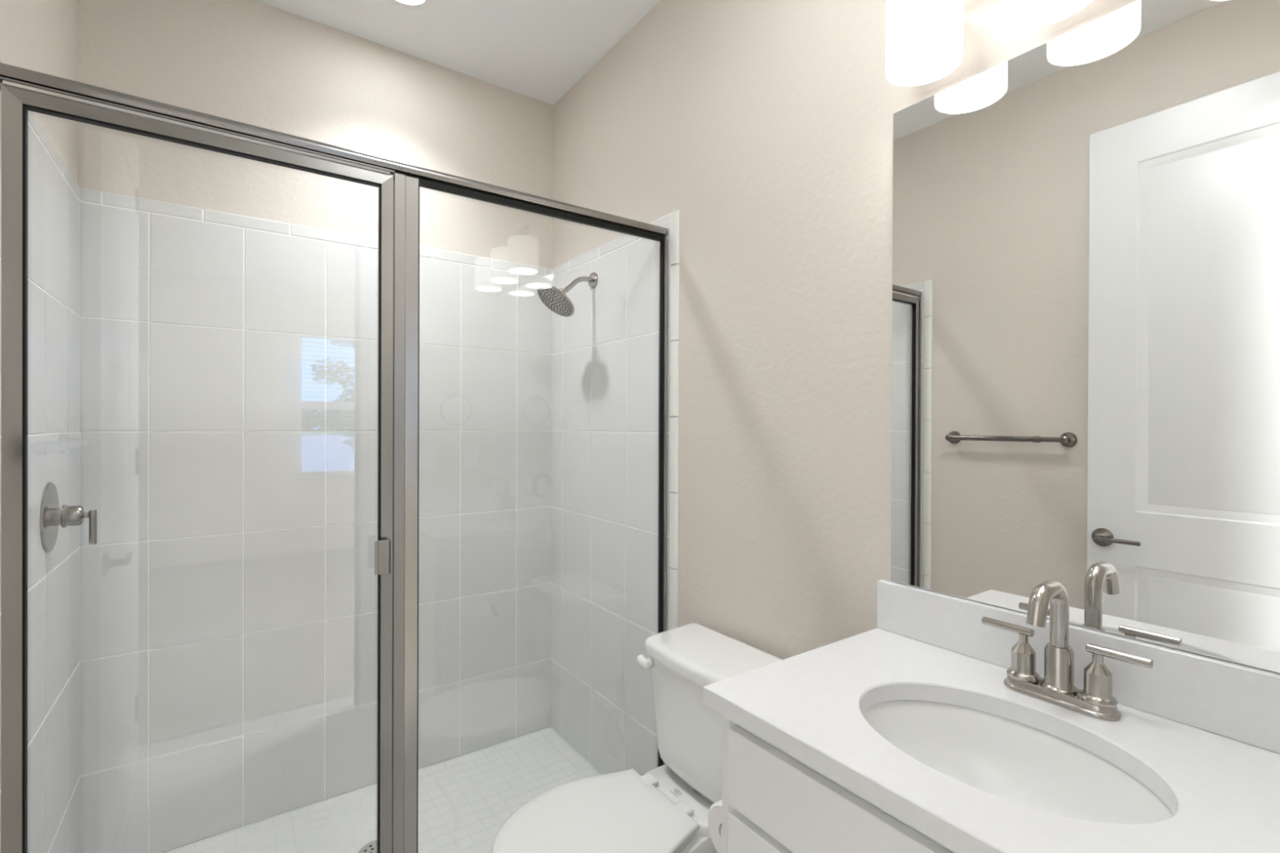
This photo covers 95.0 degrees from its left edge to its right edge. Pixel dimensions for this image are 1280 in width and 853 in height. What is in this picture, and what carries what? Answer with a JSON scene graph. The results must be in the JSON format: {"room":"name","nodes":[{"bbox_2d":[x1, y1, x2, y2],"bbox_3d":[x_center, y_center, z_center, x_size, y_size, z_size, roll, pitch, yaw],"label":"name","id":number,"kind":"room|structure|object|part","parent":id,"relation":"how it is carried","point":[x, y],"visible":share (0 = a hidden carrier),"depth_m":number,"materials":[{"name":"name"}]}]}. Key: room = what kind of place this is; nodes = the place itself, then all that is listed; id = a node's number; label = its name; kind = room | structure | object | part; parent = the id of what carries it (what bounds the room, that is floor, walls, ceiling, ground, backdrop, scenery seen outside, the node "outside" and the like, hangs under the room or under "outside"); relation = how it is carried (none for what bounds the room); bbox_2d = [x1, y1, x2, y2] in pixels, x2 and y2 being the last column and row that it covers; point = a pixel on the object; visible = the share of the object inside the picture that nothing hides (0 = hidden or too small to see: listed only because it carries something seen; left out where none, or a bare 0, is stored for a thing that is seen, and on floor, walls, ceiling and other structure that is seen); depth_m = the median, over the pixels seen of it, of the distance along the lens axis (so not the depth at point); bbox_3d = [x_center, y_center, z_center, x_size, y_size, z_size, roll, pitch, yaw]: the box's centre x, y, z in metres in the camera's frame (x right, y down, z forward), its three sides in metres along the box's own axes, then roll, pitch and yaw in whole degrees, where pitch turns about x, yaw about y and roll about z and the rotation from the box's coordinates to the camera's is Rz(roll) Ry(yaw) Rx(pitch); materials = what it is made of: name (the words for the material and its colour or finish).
{"room":"bathroom","nodes":[
{"label":"bathroom","id":0,"kind":"room"},
{"bbox_2d":[0,0,80,852],"bbox_3d":[-1.009,-0.027,0.723,0.128,2.743,2.286,0,0,-35],"label":"wall","id":1,"kind":"structure","parent":0,"point":[41,36],"depth_m":1.40,"materials":[{"name":"white tile"}]},
{"bbox_2d":[39,482,97,552],"bbox_3d":[-1.365,0.215,1.412,0.085,0.166,0.166,0,0,-35],"label":"shower valve","id":2,"kind":"object","parent":1,"relation":"attached to","point":[51,516],"visible":1,"depth_m":1.39,"materials":[{"name":"grey metal"}]},
{"bbox_3d":[-1.337,0.245,1.433,0.015,0.083,0.015,0,0,-35],"label":"lever","id":3,"kind":"part","parent":2,"relation":"part of","materials":[{"name":"grey metal"}]},
{"bbox_2d":[77,0,553,852],"bbox_3d":[-1.036,-0.032,2.172,1.755,2.743,0.128,0,0,-35],"label":"wall","id":4,"kind":"structure","parent":0,"point":[228,304],"depth_m":1.98,"materials":[{"name":"white tile"}]},
{"bbox_2d":[160,726,601,852],"bbox_3d":[-0.792,1.325,1.824,1.515,0.033,0.751,0,0,-35],"label":"floor","id":5,"kind":"structure","parent":0,"point":[464,800],"depth_m":2.01,"materials":[{"name":"grey tile"}]},
{"bbox_2d":[357,840,377,852],"bbox_3d":[-0.810,1.307,1.804,0.110,0.003,0.110,0,0,-35],"label":"shower drain","id":6,"kind":"object","parent":5,"relation":"on","point":[371,846],"visible":0.41,"depth_m":1.81,"materials":[{"name":"silver metal"}]},
{"bbox_2d":[254,0,661,105],"bbox_3d":[0.514,-1.439,-0.725,5.200,0.100,6.636,0,0,-35],"label":"ceiling","id":7,"kind":"structure","parent":0,"point":[539,50],"depth_m":2.07,"materials":[{"name":"white paint"}]},
{"bbox_2d":[387,0,435,9],"bbox_3d":[-0.751,-1.400,1.879,0.184,0.005,0.184,0,0,-35],"label":"recessed light","id":8,"kind":"object","parent":7,"relation":"in","point":[407,4],"visible":1,"depth_m":1.94,"materials":[{"name":"white paint"}]},
{"bbox_2d":[550,0,1279,775],"bbox_3d":[0.355,-0.025,1.613,0.128,2.743,2.406,0,0,-35],"label":"wall","id":9,"kind":"structure","parent":0,"point":[758,134],"depth_m":1.66,"materials":[{"name":"beige paint"}]},
{"bbox_2d":[537,271,597,316],"bbox_3d":[-0.270,-0.503,2.190,0.228,0.182,0.160,0,0,-35],"label":"shower","id":10,"kind":"object","parent":9,"relation":"attached to","point":[556,300],"visible":1,"depth_m":2.17,"materials":[{"name":"grey metal"}]},
{"bbox_3d":[-0.231,-0.537,2.221,0.125,0.072,0.019,0,0,-35],"label":"arm","id":11,"kind":"part","parent":10,"relation":"part of","materials":[{"name":"grey metal"}]},
{"bbox_3d":[0.107,0.332,1.859,0.008,2.023,0.034,0,0,-35],"label":"bullnose trim","id":12,"kind":"part","parent":9,"relation":"part of","materials":[{"name":"white tile"}]},
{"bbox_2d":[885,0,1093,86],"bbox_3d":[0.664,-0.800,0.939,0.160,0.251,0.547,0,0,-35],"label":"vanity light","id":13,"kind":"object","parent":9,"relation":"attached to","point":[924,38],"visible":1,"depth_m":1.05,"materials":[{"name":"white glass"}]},
{"bbox_3d":[0.532,-0.747,1.101,0.131,0.144,0.131,0,0,-35],"label":"lamp shade","id":14,"kind":"part","parent":13,"relation":"part of","materials":[{"name":"white glass"}]},
{"bbox_3d":[0.652,-0.746,0.931,0.131,0.144,0.131,0,0,-35],"label":"lamp shade","id":15,"kind":"part","parent":13,"relation":"part of","materials":[{"name":"white glass"}]},
{"bbox_2d":[876,579,1279,753],"bbox_3d":[0.715,0.384,0.988,0.018,0.102,0.685,0,0,-35],"label":"backsplash","id":16,"kind":"structure","parent":9,"relation":"attached to","point":[1238,702],"depth_m":0.90,"materials":[{"name":"white stone"}]},
{"bbox_2d":[890,0,1279,672],"bbox_3d":[0.729,-0.167,0.981,0.006,0.994,0.659,0,0,-35],"label":"wall mirror","id":17,"kind":"object","parent":9,"relation":"attached to","point":[1086,387],"visible":1,"depth_m":0.95,"materials":[{"name":"white mirror"}]},
{"bbox_3d":[-0.286,1.396,1.107,1.515,0.100,2.506,0,0,-35],"label":"floor","id":18,"kind":"structure","parent":0,"visible":0},
{"bbox_2d":[491,622,782,852],"bbox_3d":[-0.018,0.962,1.412,0.691,0.767,0.469,0,0,-35],"label":"toilet","id":19,"kind":"object","parent":18,"relation":"on","point":[665,809],"visible":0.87,"depth_m":1.42,"materials":[{"name":"white glazed porcelain"},{"name":"white plastic"}]},
{"bbox_3d":[-0.118,0.918,1.335,0.438,0.020,0.363,0,0,-35],"label":"seat lid","id":20,"kind":"part","parent":19,"relation":"part of","materials":[{"name":"white plastic"}]},
{"bbox_3d":[0.012,0.639,1.590,0.030,0.032,0.049,0,0,-35],"label":"flush lever","id":21,"kind":"part","parent":19,"relation":"part of","materials":[{"name":"white plastic"}]},
{"bbox_3d":[0.190,0.763,1.522,0.212,0.290,0.392,0,0,-35],"label":"tank","id":22,"kind":"part","parent":19,"relation":"part of","materials":[{"name":"white ceramic"}]},
{"bbox_3d":[-0.118,0.940,1.336,0.426,0.016,0.356,0,0,-35],"label":"seat","id":23,"kind":"part","parent":19,"relation":"part of","materials":[{"name":"white plastic"}]},
{"bbox_3d":[-0.103,1.148,1.347,0.452,0.395,0.348,0,0,-35],"label":"bowl","id":24,"kind":"part","parent":19,"relation":"part of","materials":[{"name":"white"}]},
{"bbox_3d":[0.189,0.599,1.520,0.228,0.039,0.410,0,0,-35],"label":"tank lid","id":25,"kind":"part","parent":19,"relation":"part of","materials":[{"name":"white ceramic"}]},
{"bbox_2d":[721,715,955,852],"bbox_3d":[0.521,0.907,0.834,0.488,0.884,0.692,0,0,-35],"label":"vanity cabinet","id":26,"kind":"object","parent":18,"relation":"on","point":[772,802],"visible":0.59,"depth_m":0.84,"materials":[{"name":"white paint"}]},
{"bbox_3d":[0.241,0.927,0.822,0.018,0.606,0.324,0,0,-35],"label":"door","id":27,"kind":"part","parent":26,"relation":"part of","materials":[{"name":"white paint"}]},
{"bbox_2d":[702,627,1279,852],"bbox_3d":[0.518,0.450,0.837,0.514,0.030,0.705,0,0,-35],"label":"countertop","id":28,"kind":"structure","parent":26,"relation":"on","point":[1222,793],"depth_m":0.79,"materials":[{"name":"white stone"}]},
{"bbox_2d":[862,699,1173,824],"bbox_3d":[0.495,0.536,0.819,0.330,0.142,0.435,0,0,-35],"label":"undermount sink","id":29,"kind":"object","parent":28,"relation":"in","point":[1002,757],"visible":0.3,"depth_m":0.91,"materials":[{"name":"white glazed porcelain"}]},
{"bbox_2d":[981,579,1153,720],"bbox_3d":[0.639,0.337,0.914,0.128,0.194,0.230,0,0,-35],"label":"faucet","id":30,"kind":"object","parent":28,"relation":"on","point":[1096,700],"visible":1,"depth_m":0.92,"materials":[{"name":"silver metal"}]},
{"bbox_3d":[0.624,0.340,0.996,0.013,0.013,0.078,0,0,-35],"label":"lever","id":31,"kind":"part","parent":30,"relation":"part of","materials":[{"name":"silver metal"}]},
{"bbox_3d":[0.638,0.380,0.976,0.048,0.072,0.048,0,0,-35],"label":"handle","id":32,"kind":"part","parent":30,"relation":"part of","materials":[{"name":"silver metal"}]},
{"bbox_3d":[0.632,0.297,0.909,0.112,0.114,0.025,0,0,-35],"label":"spout","id":33,"kind":"part","parent":30,"relation":"part of","materials":[{"name":"silver metal"}]},
{"bbox_3d":[0.668,0.425,0.935,0.056,0.018,0.158,0,0,-35],"label":"plate","id":34,"kind":"part","parent":30,"relation":"part of","materials":[{"name":"silver metal"}]},
{"bbox_3d":[0.697,0.381,0.893,0.048,0.072,0.048,0,0,-35],"label":"handle","id":35,"kind":"part","parent":30,"relation":"part of","materials":[{"name":"silver metal"}]},
{"bbox_3d":[0.712,0.341,0.872,0.013,0.013,0.078,0,0,-35],"label":"lever","id":36,"kind":"part","parent":30,"relation":"part of","materials":[{"name":"silver metal"}]},
{"bbox_3d":[0.231,0.748,1.097,0.150,0.044,0.073,0,0,-35],"label":"paper holder","id":37,"kind":"object","parent":26,"relation":"attached to","visible":0},
{"bbox_2d":[707,799,721,852],"bbox_3d":[0.196,0.746,1.095,0.095,0.107,0.107,0,0,-35],"label":"toilet paper roll","id":38,"kind":"object","parent":37,"relation":"hanging from","point":[714,819],"visible":0.16,"depth_m":1.09,"materials":[{"name":"white paper"}]},
{"bbox_3d":[-0.536,1.286,1.462,1.515,0.115,0.135,0,0,-35],"label":"curb","id":39,"kind":"object","parent":18,"relation":"on","visible":0},
{"bbox_2d":[0,62,668,852],"bbox_3d":[-0.531,0.294,1.456,1.499,1.868,0.062,0,0,-35],"label":"shower door frame","id":40,"kind":"structure","parent":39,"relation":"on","point":[23,91],"depth_m":1.39,"materials":[{"name":"silver metal"}]},
{"bbox_3d":[-0.864,0.301,1.226,0.649,1.800,0.029,0,0,-35],"label":"shower door","id":41,"kind":"part","parent":40,"relation":"part of","materials":[{"name":"clear glass"}]},
{"bbox_3d":[-0.861,-0.586,1.223,0.648,0.026,0.029,0,0,-35],"label":"door rail","id":42,"kind":"part","parent":40,"relation":"part of","materials":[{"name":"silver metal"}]},
{"bbox_3d":[-0.533,-0.620,1.460,1.498,0.039,0.040,0,0,-35],"label":"header rail","id":43,"kind":"part","parent":40,"relation":"part of","materials":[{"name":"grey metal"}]},
{"bbox_3d":[-0.607,0.306,1.378,0.034,0.080,0.023,0,0,-35],"label":"pull handle","id":44,"kind":"part","parent":40,"relation":"part of","materials":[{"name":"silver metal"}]},
{"bbox_3d":[-0.576,0.301,1.432,0.055,1.814,0.033,0,0,-35],"label":"post","id":45,"kind":"part","parent":40,"relation":"part of","materials":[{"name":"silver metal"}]}
]}

